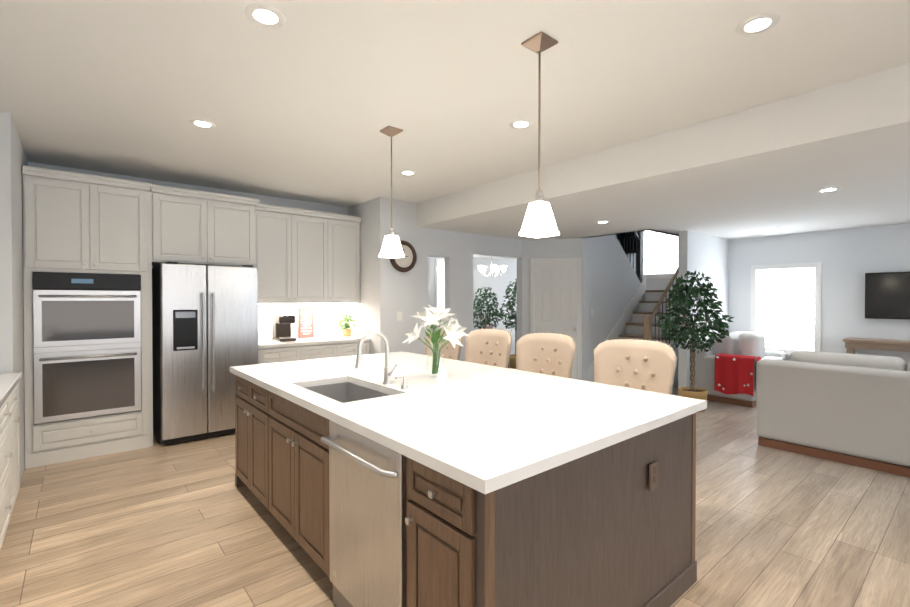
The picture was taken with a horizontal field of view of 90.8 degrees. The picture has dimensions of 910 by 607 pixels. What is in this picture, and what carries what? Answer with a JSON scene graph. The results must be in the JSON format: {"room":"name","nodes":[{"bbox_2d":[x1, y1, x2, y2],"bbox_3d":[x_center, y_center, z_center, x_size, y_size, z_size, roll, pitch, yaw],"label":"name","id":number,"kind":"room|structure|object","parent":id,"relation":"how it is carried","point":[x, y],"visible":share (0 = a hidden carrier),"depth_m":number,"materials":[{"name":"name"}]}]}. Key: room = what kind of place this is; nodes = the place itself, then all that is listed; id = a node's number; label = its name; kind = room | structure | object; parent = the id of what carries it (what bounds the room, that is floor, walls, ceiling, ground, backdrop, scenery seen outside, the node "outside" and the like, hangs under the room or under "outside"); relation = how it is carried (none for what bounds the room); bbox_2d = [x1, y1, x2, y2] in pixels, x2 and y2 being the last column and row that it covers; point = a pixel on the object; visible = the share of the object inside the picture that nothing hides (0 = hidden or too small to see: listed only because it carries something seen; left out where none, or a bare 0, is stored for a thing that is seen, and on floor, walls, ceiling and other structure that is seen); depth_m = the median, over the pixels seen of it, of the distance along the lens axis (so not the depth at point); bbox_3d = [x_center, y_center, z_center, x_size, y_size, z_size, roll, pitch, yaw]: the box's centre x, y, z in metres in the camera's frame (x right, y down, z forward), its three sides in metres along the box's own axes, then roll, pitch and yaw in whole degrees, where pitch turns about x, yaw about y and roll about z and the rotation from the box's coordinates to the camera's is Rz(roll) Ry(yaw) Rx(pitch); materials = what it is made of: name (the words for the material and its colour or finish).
{"room":"kitchen","nodes":[
{"label":"kitchen","id":0,"kind":"room"},
{"bbox_2d":[0,112,27,480],"bbox_3d":[-3.881,0.030,3.480,0.755,2.740,1.450,0,1,-40],"label":"wall","id":1,"kind":"structure","parent":0,"point":[13,159],"depth_m":3.19,"materials":[{"name":"white paint"}]},
{"bbox_2d":[28,162,348,322],"bbox_3d":[-3.122,0.014,5.145,4.080,2.740,0.120,0,1,-40],"label":"wall","id":2,"kind":"structure","parent":0,"point":[282,202],"depth_m":5.41,"materials":[{"name":"white paint"}]},
{"bbox_2d":[22,169,101,276],"bbox_3d":[-3.645,-0.697,4.178,0.478,0.840,0.665,0,1,-40],"label":"upper cabinet","id":3,"kind":"object","parent":2,"relation":"attached to","point":[73,222],"depth_m":3.91,"materials":[{"name":"white wood"}]},
{"bbox_2d":[98,177,149,276],"bbox_3d":[-3.366,-0.699,4.413,0.478,0.840,0.665,0,1,-40],"label":"upper cabinet","id":4,"kind":"object","parent":2,"relation":"attached to","point":[123,219],"depth_m":4.20,"materials":[{"name":"white wood"}]},
{"bbox_2d":[146,189,213,268],"bbox_3d":[-2.954,-0.768,4.791,0.541,0.710,0.615,0,1,-40],"label":"upper cabinet","id":5,"kind":"object","parent":2,"relation":"attached to","point":[181,224],"depth_m":4.54,"materials":[{"name":"white wood"}]},
{"bbox_2d":[214,197,257,266],"bbox_3d":[-2.627,-0.770,5.067,0.542,0.710,0.615,0,1,-40],"label":"upper cabinet","id":6,"kind":"object","parent":2,"relation":"attached to","point":[235,219],"depth_m":4.87,"materials":[{"name":"white wood"}]},
{"bbox_2d":[258,205,297,304],"bbox_3d":[-2.291,-0.565,5.515,0.546,1.130,0.365,0,1,-40],"label":"upper cabinet","id":7,"kind":"object","parent":2,"relation":"attached to","point":[277,228],"depth_m":5.41,"materials":[{"name":"white wood"}]},
{"bbox_2d":[298,213,333,304],"bbox_3d":[-1.945,-0.568,5.806,0.582,1.130,0.365,0,1,-40],"label":"upper cabinet","id":8,"kind":"object","parent":2,"relation":"attached to","point":[315,230],"depth_m":5.72,"materials":[{"name":"white wood"}]},
{"bbox_2d":[334,217,360,304],"bbox_3d":[-1.608,-0.571,6.089,0.524,1.130,0.365,0,1,-40],"label":"upper cabinet","id":9,"kind":"object","parent":2,"relation":"attached to","point":[346,229],"depth_m":5.99,"materials":[{"name":"white wood"}]},
{"bbox_2d":[348,197,428,354],"bbox_3d":[-0.983,0.002,6.369,0.770,2.740,1.000,0,1,-40],"label":"wall","id":10,"kind":"structure","parent":0,"point":[388,291],"depth_m":5.96,"materials":[{"name":"white paint"}]},
{"bbox_2d":[397,311,401,320],"bbox_3d":[-0.730,0.166,5.923,0.080,0.120,0.010,0,1,-40],"label":"light switch","id":11,"kind":"object","parent":10,"relation":"attached to","point":[399,316],"visible":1,"depth_m":5.92,"materials":[{"name":"white plastic"}]},
{"bbox_2d":[390,240,416,271],"bbox_3d":[-0.677,-0.624,5.930,0.420,0.420,0.050,0,1,-40],"label":"wall clock","id":12,"kind":"object","parent":10,"relation":"attached to","point":[407,262],"visible":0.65,"depth_m":5.95,"materials":[{"name":"brown"}]},
{"bbox_2d":[0,368,909,606],"bbox_3d":[1.135,1.444,4.153,14.500,0.100,13.800,0,1,-40],"label":"floor","id":13,"kind":"structure","parent":0,"point":[181,524],"depth_m":2.73,"materials":[{"name":"brown wood"}]},
{"bbox_2d":[0,408,3,549],"bbox_3d":[-2.426,0.976,1.884,0.666,0.880,0.656,0,1,-40],"label":"base cabinet","id":14,"kind":"object","parent":13,"relation":"on","point":[1,409],"depth_m":2.43,"materials":[{"name":"white wood"}]},
{"bbox_2d":[4,396,15,536],"bbox_3d":[-2.782,0.972,2.308,0.666,0.880,0.563,0,1,-40],"label":"base cabinet","id":15,"kind":"object","parent":13,"relation":"on","point":[10,418],"depth_m":2.68,"materials":[{"name":"white wood"}]},
{"bbox_2d":[0,372,21,407],"bbox_3d":[-1.400,0.528,0.671,0.680,0.040,5.950,0,1,-40],"label":"countertop","id":16,"kind":"structure","parent":15,"relation":"on","point":[8,381],"depth_m":2.74,"materials":[{"name":"white stone"}]},
{"bbox_2d":[12,384,20,497],"bbox_3d":[-3.124,0.968,2.714,0.666,0.880,0.612,0,1,-40],"label":"base cabinet","id":17,"kind":"object","parent":13,"relation":"on","point":[16,393],"depth_m":3.06,"materials":[{"name":"white wood"}]},
{"bbox_2d":[30,409,145,467],"bbox_3d":[-3.505,1.212,4.315,0.767,0.360,0.665,0,1,-40],"label":"base cabinet","id":18,"kind":"object","parent":13,"relation":"on","point":[81,438],"depth_m":4.04,"materials":[{"name":"white wood"}]},
{"bbox_2d":[33,272,141,423],"bbox_3d":[-3.465,0.378,4.259,0.754,1.302,0.689,0,1,-40],"label":"double oven","id":19,"kind":"object","parent":18,"relation":"on","point":[86,345],"visible":1,"depth_m":4.02,"materials":[{"name":"silver metal"}]},
{"bbox_2d":[152,262,257,444],"bbox_3d":[-2.696,0.483,4.851,0.884,1.783,0.860,0,1,-40],"label":"refrigerator","id":20,"kind":"object","parent":13,"relation":"on","point":[204,328],"visible":0.96,"depth_m":4.52,"materials":[{"name":"grey metal"}]},
{"bbox_2d":[258,345,305,363],"bbox_3d":[-2.207,0.941,5.430,0.546,0.880,0.625,0,1,-40],"label":"base cabinet","id":21,"kind":"object","parent":13,"relation":"on","point":[296,352],"depth_m":5.20,"materials":[{"name":"white wood"}]},
{"bbox_2d":[258,337,369,348],"bbox_3d":[-1.865,0.478,5.704,1.427,0.040,0.640,0,1,-40],"label":"countertop","id":22,"kind":"structure","parent":21,"relation":"on","point":[315,340],"depth_m":5.47,"materials":[{"name":"white stone"}]},
{"bbox_2d":[272,309,295,341],"bbox_3d":[-2.118,0.265,5.554,0.200,0.387,0.310,0,1,-40],"label":"coffee maker","id":23,"kind":"object","parent":22,"relation":"on","point":[281,328],"visible":1,"depth_m":5.51,"materials":[{"name":"brown"}]},
{"bbox_2d":[299,308,313,337],"bbox_3d":[-1.969,0.255,5.945,0.200,0.400,0.020,0,1,-40],"label":"sign","id":24,"kind":"object","parent":22,"relation":"on","point":[306,322],"visible":1,"depth_m":5.94,"materials":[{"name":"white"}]},
{"bbox_2d":[338,314,355,336],"bbox_3d":[-1.482,0.290,6.162,0.259,0.324,0.267,0,1,-40],"label":"herb plant","id":25,"kind":"object","parent":22,"relation":"on","point":[346,331],"visible":1,"depth_m":6.12,"materials":[{"name":"green plant"}]},
{"bbox_2d":[306,345,341,359],"bbox_3d":[-1.861,0.938,5.721,0.582,0.880,0.625,0,1,-40],"label":"base cabinet","id":26,"kind":"object","parent":13,"relation":"on","point":[312,351],"depth_m":5.51,"materials":[{"name":"white wood"}]},
{"bbox_2d":[342,341,368,356],"bbox_3d":[-1.524,0.935,6.005,0.524,0.880,0.625,0,1,-40],"label":"base cabinet","id":27,"kind":"object","parent":13,"relation":"on","point":[350,349],"depth_m":5.78,"materials":[{"name":"white wood"}]},
{"bbox_2d":[425,325,462,359],"bbox_3d":[-0.214,0.810,4.554,0.520,1.163,0.597,0,1,-40],"label":"stool","id":28,"kind":"object","parent":13,"relation":"on","point":[449,350],"visible":0.23,"depth_m":4.67,"materials":[{"name":"beige fabric"}]},
{"bbox_2d":[230,371,698,606],"bbox_3d":[-0.261,0.967,2.831,1.579,0.880,2.764,0,1,-40],"label":"kitchen island","id":29,"kind":"object","parent":13,"relation":"on","point":[387,478],"depth_m":1.80,"materials":[{"name":"brown wood"}]},
{"bbox_2d":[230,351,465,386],"bbox_3d":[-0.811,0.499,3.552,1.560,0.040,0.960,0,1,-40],"label":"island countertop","id":30,"kind":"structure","parent":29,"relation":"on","point":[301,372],"depth_m":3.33,"materials":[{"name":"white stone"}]},
{"bbox_2d":[270,363,525,410],"bbox_3d":[-0.277,0.506,2.917,1.560,0.040,0.700,0,1,-40],"label":"island countertop","id":31,"kind":"structure","parent":29,"relation":"on","point":[410,378],"depth_m":2.85,"materials":[{"name":"white stone"}]},
{"bbox_2d":[403,305,468,376],"bbox_3d":[-0.097,0.245,2.953,0.482,0.480,0.413,0,1,-40],"label":"flower arrangement","id":32,"kind":"object","parent":31,"relation":"on","point":[433,317],"visible":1,"depth_m":2.92,"materials":[{"name":"white plant"}]},
{"bbox_2d":[318,371,705,494],"bbox_3d":[0.316,0.513,2.213,1.560,0.040,1.140,0,1,-40],"label":"island countertop","id":33,"kind":"structure","parent":29,"relation":"on","point":[492,434],"depth_m":1.92,"materials":[{"name":"white stone"}]},
{"bbox_2d":[649,461,657,491],"bbox_3d":[0.873,0.758,1.969,0.070,0.115,0.009,0,1,-40],"label":"outlet","id":34,"kind":"object","parent":29,"relation":"attached to","point":[653,476],"visible":0.93,"depth_m":1.96,"materials":[{"name":"brown plastic"}]},
{"bbox_2d":[473,286,503,329],"bbox_3d":[0.700,0.462,10.250,0.880,1.741,0.828,0,1,-40],"label":"potted plant","id":35,"kind":"object","parent":13,"relation":"on","point":[480,314],"visible":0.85,"depth_m":10.17,"materials":[{"name":"green plant"}]},
{"bbox_2d":[465,328,511,367],"bbox_3d":[0.204,0.815,4.057,0.520,1.163,0.597,0,1,-40],"label":"stool","id":36,"kind":"object","parent":13,"relation":"on","point":[490,347],"visible":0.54,"depth_m":4.19,"materials":[{"name":"beige fabric"}]},
{"bbox_2d":[484,324,509,368],"bbox_3d":[0.793,0.876,8.434,0.400,0.950,0.420,0,1,21],"label":"dining chair","id":37,"kind":"object","parent":13,"relation":"on","point":[490,326],"visible":0.15,"depth_m":8.54,"materials":[{"name":"brown wood"}]},
{"bbox_2d":[499,279,516,368],"bbox_3d":[1.282,0.409,9.363,0.800,1.864,0.812,0,1,-40],"label":"potted plant","id":38,"kind":"object","parent":13,"relation":"on","point":[507,324],"visible":0.44,"depth_m":9.31,"materials":[{"name":"green plant"}]},
{"bbox_2d":[516,332,575,377],"bbox_3d":[0.629,0.820,3.552,0.520,1.163,0.597,0,1,-40],"label":"stool","id":39,"kind":"object","parent":13,"relation":"on","point":[552,353],"visible":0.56,"depth_m":3.68,"materials":[{"name":"beige fabric"}]},
{"bbox_2d":[587,266,678,386],"bbox_3d":[3.231,0.028,8.261,2.775,2.650,1.980,0,1,-40],"label":"stairs","id":40,"kind":"structure","parent":13,"relation":"on","point":[643,325],"depth_m":7.94,"materials":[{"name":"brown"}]},
{"bbox_2d":[593,338,677,394],"bbox_3d":[1.112,0.825,2.978,0.520,1.163,0.597,0,1,-40],"label":"stool","id":41,"kind":"object","parent":13,"relation":"on","point":[644,364],"visible":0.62,"depth_m":3.09,"materials":[{"name":"beige fabric"}]},
{"bbox_2d":[656,270,734,411],"bbox_3d":[3.095,0.469,5.835,0.905,1.816,0.920,0,1,-40],"label":"potted plant","id":42,"kind":"object","parent":13,"relation":"on","point":[681,300],"visible":1,"depth_m":5.73,"materials":[{"name":"green plant"}]},
{"bbox_2d":[692,331,785,407],"bbox_3d":[4.228,0.904,6.646,1.450,0.930,0.820,0,1,-40],"label":"loveseat","id":43,"kind":"object","parent":13,"relation":"on","point":[705,370],"visible":0.42,"depth_m":6.33,"materials":[{"name":"white fabric"}]},
{"bbox_2d":[714,353,760,395],"bbox_3d":[3.845,0.969,6.098,0.228,0.530,0.506,0,1,-40],"label":"throw blanket","id":44,"kind":"object","parent":43,"relation":"on","point":[734,373],"visible":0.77,"depth_m":6.04,"materials":[{"name":"red fabric"}]},
{"bbox_2d":[738,332,764,358],"bbox_3d":[4.147,0.600,6.280,0.400,0.395,0.270,0,1,-40],"label":"fluffy pillow","id":45,"kind":"object","parent":43,"relation":"on","point":[751,343],"visible":0.77,"depth_m":6.15,"materials":[{"name":"white fabric"}]},
{"bbox_2d":[756,350,909,476],"bbox_3d":[4.267,0.934,3.640,1.040,0.930,2.890,0,1,-40],"label":"sofa","id":46,"kind":"object","parent":13,"relation":"on","point":[850,409],"visible":1,"depth_m":3.94,"materials":[{"name":"white fabric"}]},
{"bbox_2d":[843,337,909,353],"bbox_3d":[6.036,0.932,5.344,0.380,0.900,2.120,0,1,-40],"label":"console table","id":47,"kind":"object","parent":13,"relation":"on","point":[852,345],"visible":0.6,"depth_m":5.80,"materials":[{"name":"brown wood"}]},
{"bbox_2d":[0,0,909,206],"bbox_3d":[-0.567,-1.390,0.517,7.250,0.160,10.470,0,1,-40],"label":"ceiling","id":48,"kind":"structure","parent":0,"point":[308,100],"depth_m":2.67,"materials":[{"name":"white paint"}]},
{"bbox_2d":[189,119,215,128],"bbox_3d":[-1.878,-1.336,3.342,0.176,0.004,0.176,0,1,-40],"label":"recessed light","id":49,"kind":"object","parent":48,"relation":"in","point":[203,124],"visible":1,"depth_m":3.33,"materials":[{"name":"white plastic"}]},
{"bbox_2d":[245,4,285,27],"bbox_3d":[-0.873,-1.323,2.070,0.176,0.004,0.176,0,1,-40],"label":"recessed light","id":50,"kind":"object","parent":48,"relation":"in","point":[267,16],"visible":1,"depth_m":2.06,"materials":[{"name":"white"}]},
{"bbox_2d":[379,126,404,257],"bbox_3d":[-0.491,-0.849,3.468,0.144,0.980,0.144,0,1,-40],"label":"pendant light","id":51,"kind":"object","parent":48,"relation":"hanging from","point":[391,247],"visible":1,"depth_m":3.44,"materials":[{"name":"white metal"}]},
{"bbox_2d":[399,170,415,174],"bbox_3d":[-0.488,-1.349,4.641,0.176,0.004,0.176,0,1,-40],"label":"recessed light","id":52,"kind":"object","parent":48,"relation":"in","point":[407,172],"visible":1,"depth_m":4.62,"materials":[{"name":"white plastic"}]},
{"bbox_2d":[509,120,532,128],"bbox_3d":[0.493,-1.336,3.350,0.176,0.004,0.176,0,1,-40],"label":"recessed light","id":53,"kind":"object","parent":48,"relation":"in","point":[519,124],"visible":1,"depth_m":3.35,"materials":[{"name":"white"}]},
{"bbox_2d":[519,31,559,237],"bbox_3d":[0.429,-0.837,2.282,0.144,0.980,0.144,0,1,-40],"label":"pendant light","id":54,"kind":"object","parent":48,"relation":"hanging from","point":[539,221],"visible":1,"depth_m":2.26,"materials":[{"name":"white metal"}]},
{"bbox_2d":[736,13,779,35],"bbox_3d":[1.439,-1.324,2.133,0.176,0.004,0.176,0,1,-40],"label":"recessed light","id":55,"kind":"object","parent":48,"relation":"in","point":[758,24],"visible":1,"depth_m":2.13,"materials":[{"name":"white"}]},
{"bbox_2d":[429,257,516,350],"bbox_3d":[-0.329,0.125,10.044,6.740,2.420,0.120,0,1,-40],"label":"wall","id":56,"kind":"structure","parent":0,"point":[499,285],"depth_m":11.00,"materials":[{"name":"white paint"}]},
{"bbox_2d":[435,259,444,308],"bbox_3d":[-0.172,-0.340,10.060,0.683,1.290,0.050,0,1,-40],"label":"window","id":57,"kind":"structure","parent":56,"relation":"in","point":[439,282],"depth_m":9.94,"materials":[{"name":"white glass"}]},
{"bbox_2d":[429,228,521,360],"bbox_3d":[0.571,0.154,7.103,2.550,2.420,0.120,0,1,-40],"label":"wall","id":58,"kind":"structure","parent":0,"point":[457,251],"depth_m":6.66,"materials":[{"name":"white paint"}]},
{"bbox_2d":[522,238,582,379],"bbox_3d":[1.609,0.151,7.435,0.982,2.420,0.100,0,1,12],"label":"wall","id":59,"kind":"structure","parent":0,"point":[552,248],"depth_m":7.42,"materials":[{"name":"white paint"}]},
{"bbox_2d":[530,257,581,379],"bbox_3d":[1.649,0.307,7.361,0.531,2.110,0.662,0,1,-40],"label":"pantry door","id":60,"kind":"structure","parent":59,"relation":"in","point":[555,295],"depth_m":7.34,"materials":[{"name":"white wood"}]},
{"bbox_2d":[583,235,641,379],"bbox_3d":[2.791,-0.369,7.946,1.940,3.450,0.100,0,1,-40],"label":"wall","id":61,"kind":"structure","parent":0,"point":[611,282],"depth_m":7.66,"materials":[{"name":"white paint"}]},
{"bbox_2d":[617,232,641,282],"bbox_3d":[2.803,-1.608,7.943,1.909,2.568,0.080,0,1,-40],"label":"stair rail","id":62,"kind":"object","parent":61,"relation":"on","point":[639,257],"visible":0.15,"depth_m":8.49,"materials":[{"name":"black metal"}]},
{"bbox_2d":[582,229,678,300],"bbox_3d":[3.264,-0.646,8.126,3.100,4.000,2.430,0,1,-40],"label":"wall","id":63,"kind":"structure","parent":0,"point":[658,284],"depth_m":9.39,"materials":[{"name":"white paint"}]},
{"bbox_2d":[641,231,678,278],"bbox_3d":[4.213,-1.172,9.206,0.050,1.310,0.870,0,1,-40],"label":"window","id":64,"kind":"structure","parent":63,"relation":"in","point":[660,255],"depth_m":9.24,"materials":[{"name":"white glass"}]},
{"bbox_2d":[417,63,909,260],"bbox_3d":[3.622,-1.287,6.218,8.000,0.480,13.800,0,1,-40],"label":"ceiling","id":65,"kind":"structure","parent":0,"point":[757,171],"depth_m":3.89,"materials":[{"name":"white paint"}]},
{"bbox_2d":[478,258,506,276],"bbox_3d":[0.751,-0.815,9.326,0.602,0.525,0.581,0,1,-40],"label":"dining chandelier","id":66,"kind":"object","parent":65,"relation":"hanging from","point":[481,268],"visible":0.88,"depth_m":9.22,"materials":[{"name":"silver metal"}]},
{"bbox_2d":[816,187,840,191],"bbox_3d":[3.363,-1.023,4.043,0.176,0.004,0.176,0,1,-40],"label":"recessed light","id":67,"kind":"object","parent":65,"relation":"in","point":[829,189],"visible":0.92,"depth_m":4.02,"materials":[{"name":"white plastic"}]},
{"bbox_2d":[678,230,728,387],"bbox_3d":[3.901,0.155,7.003,1.580,2.420,0.120,0,1,-40],"label":"wall","id":68,"kind":"structure","parent":0,"point":[707,255],"depth_m":6.76,"materials":[{"name":"white paint"}]},
{"bbox_2d":[728,223,909,364],"bbox_3d":[6.885,0.177,4.777,0.120,2.420,7.370,0,1,-40],"label":"wall","id":69,"kind":"structure","parent":0,"point":[848,258],"depth_m":6.38,"materials":[{"name":"white paint"}]},
{"bbox_2d":[750,262,821,355],"bbox_3d":[5.024,0.092,6.856,0.050,1.390,0.910,0,1,-40],"label":"window","id":70,"kind":"structure","parent":69,"relation":"attached to","point":[785,314],"depth_m":6.83,"materials":[{"name":"white glass"}]},
{"bbox_2d":[865,272,909,319],"bbox_3d":[5.988,-0.102,5.691,0.063,0.620,1.170,0,1,-40],"label":"wall-mounted tv","id":71,"kind":"object","parent":69,"relation":"attached to","point":[887,295],"visible":1,"depth_m":5.95,"materials":[{"name":"black plastic"}]}
]}

